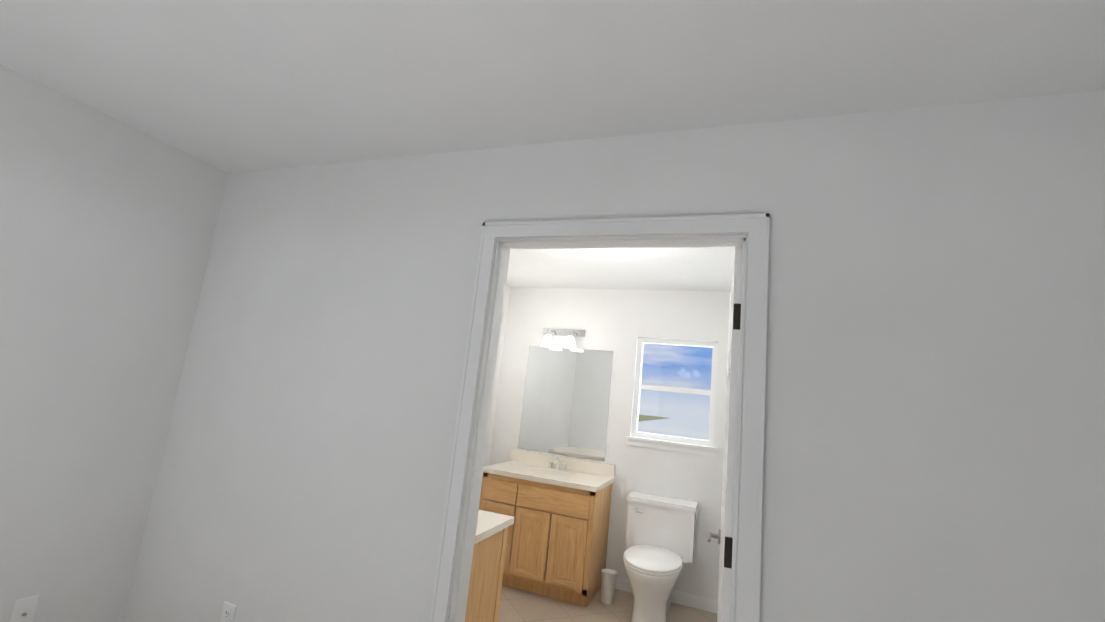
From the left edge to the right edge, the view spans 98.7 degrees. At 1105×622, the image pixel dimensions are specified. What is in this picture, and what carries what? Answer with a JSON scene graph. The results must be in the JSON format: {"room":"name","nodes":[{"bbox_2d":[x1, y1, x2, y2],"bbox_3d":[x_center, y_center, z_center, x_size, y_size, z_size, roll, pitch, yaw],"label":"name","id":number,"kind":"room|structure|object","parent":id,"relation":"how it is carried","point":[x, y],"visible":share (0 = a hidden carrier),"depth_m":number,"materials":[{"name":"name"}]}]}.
{"room":"empty bedroom","nodes":[
{"label":"empty bedroom","id":0,"kind":"room"},
{"bbox_2d":[0,64,228,621],"bbox_3d":[-2.662,0.023,0.313,0.115,2.440,4.657,2,-11,21],"label":"wall","id":1,"kind":"structure","parent":0,"point":[108,224],"depth_m":2.00,"materials":[{"name":"paint"}]},
{"bbox_2d":[9,595,39,621],"bbox_3d":[-2.058,1.181,1.847,0.016,0.116,0.070,2,-11,21],"label":"electrical outlet","id":2,"kind":"object","parent":1,"relation":"attached to","point":[24,610],"visible":1,"depth_m":1.85,"materials":[{"name":"white plastic"}]},
{"bbox_2d":[479,285,509,503],"bbox_3d":[-0.969,0.740,3.409,0.115,2.440,2.470,2,-11,21],"label":"wall","id":3,"kind":"structure","parent":0,"point":[496,382],"depth_m":4.43,"materials":[{"name":"paint"}]},
{"bbox_2d":[0,0,1104,291],"bbox_3d":[-3.255,-1.312,0.499,9.313,0.120,10.550,2,-11,21],"label":"ceiling","id":4,"kind":"structure","parent":0,"point":[232,86],"depth_m":1.47,"materials":[{"name":"paint"}]},
{"bbox_2d":[498,584,716,621],"bbox_3d":[0.184,2.054,2.759,4.230,0.120,2.740,2,-11,21],"label":"floor","id":5,"kind":"structure","parent":0,"point":[518,605],"depth_m":3.34,"materials":[{"name":"beige tile"}]},
{"bbox_2d":[465,509,513,621],"bbox_3d":[-0.830,1.404,2.303,0.966,0.790,0.781,2,-11,21],"label":"vanity","id":6,"kind":"object","parent":5,"relation":"on","point":[486,577],"visible":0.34,"depth_m":2.35,"materials":[{"name":"brown wood"}]},
{"bbox_2d":[479,449,614,606],"bbox_3d":[-0.064,1.664,3.784,0.950,0.944,0.566,2,-11,21],"label":"bathroom vanity","id":7,"kind":"object","parent":5,"relation":"on","point":[557,508],"visible":0.9,"depth_m":3.53,"materials":[{"name":"brown wood"}]},
{"bbox_2d":[601,568,616,604],"bbox_3d":[0.413,2.041,3.514,0.118,0.210,0.118,2,-11,21],"label":"trash can","id":8,"kind":"object","parent":5,"relation":"on","point":[608,582],"visible":1,"depth_m":3.48,"materials":[{"name":"white plastic"}]},
{"bbox_2d":[623,491,697,621],"bbox_3d":[0.721,1.770,3.354,0.510,0.750,0.783,2,-11,21],"label":"toilet","id":9,"kind":"object","parent":5,"relation":"on","point":[660,541],"visible":1,"depth_m":3.47,"materials":[{"name":"white ceramic"}]},
{"bbox_2d":[489,287,730,600],"bbox_3d":[0.499,1.012,4.090,2.170,2.440,0.115,2,-11,21],"label":"wall","id":10,"kind":"structure","parent":0,"point":[618,322],"depth_m":4.03,"materials":[{"name":"paint"}]},
{"bbox_2d":[541,328,584,348],"bbox_3d":[0.070,0.240,4.250,0.400,0.180,0.181,2,-11,21],"label":"sconce","id":11,"kind":"object","parent":10,"relation":"attached to","point":[569,341],"visible":1,"depth_m":4.26,"materials":[{"name":"silver metal"}]},
{"bbox_2d":[518,346,612,460],"bbox_3d":[0.110,0.794,4.213,0.800,0.930,0.005,2,-11,21],"label":"vanity mirror","id":12,"kind":"object","parent":10,"relation":"attached to","point":[565,406],"visible":0.93,"depth_m":4.20,"materials":[{"name":"white mirror"}]},
{"bbox_2d":[615,577,717,613],"bbox_3d":[0.361,2.154,3.828,2.100,0.085,0.013,2,-11,21],"label":"baseboard","id":13,"kind":"structure","parent":10,"relation":"attached to","point":[693,601],"depth_m":3.57,"materials":[{"name":"white"}]},
{"bbox_2d":[626,338,717,456],"bbox_3d":[1.010,0.690,3.954,0.720,0.910,0.146,2,-11,21],"label":"bathroom window","id":14,"kind":"structure","parent":10,"relation":"in","point":[674,445],"depth_m":3.94,"materials":[{"name":"white"}]},
{"bbox_2d":[123,90,1104,621],"bbox_3d":[-0.140,0.536,1.742,3.630,2.440,0.115,2,-11,21],"label":"wall","id":15,"kind":"structure","parent":0,"point":[935,390],"depth_m":1.49,"materials":[{"name":"paint"}]},
{"bbox_2d":[220,602,236,621],"bbox_3d":[-1.346,1.275,1.962,0.070,0.116,0.009,2,-11,21],"label":"electrical outlet","id":16,"kind":"object","parent":15,"relation":"attached to","point":[228,612],"visible":1,"depth_m":1.96,"materials":[{"name":"white plastic"}]},
{"bbox_2d":[429,213,769,621],"bbox_3d":[0.129,0.712,1.605,1.047,2.104,0.155,2,-11,21],"label":"door frame","id":17,"kind":"structure","parent":15,"relation":"attached to","point":[755,227],"depth_m":1.68,"materials":[{"name":"white wood"}]},
{"bbox_2d":[707,247,742,621],"bbox_3d":[0.699,0.853,1.918,0.155,2.026,0.916,2,-11,21],"label":"bathroom door","id":18,"kind":"structure","parent":15,"relation":"in","point":[724,536],"depth_m":1.60,"materials":[{"name":"white wood"}]},
{"label":"outside","id":19,"kind":"structure","parent":0,"visible":0},
{"bbox_2d":[638,414,667,421],"bbox_3d":[-79.267,-1.781,26.697,150.950,0.001,160.000,2,-11,21],"label":"ground","id":20,"kind":"structure","parent":19,"point":[641,418],"depth_m":63.31,"materials":[{"name":"green plant"}]}
]}

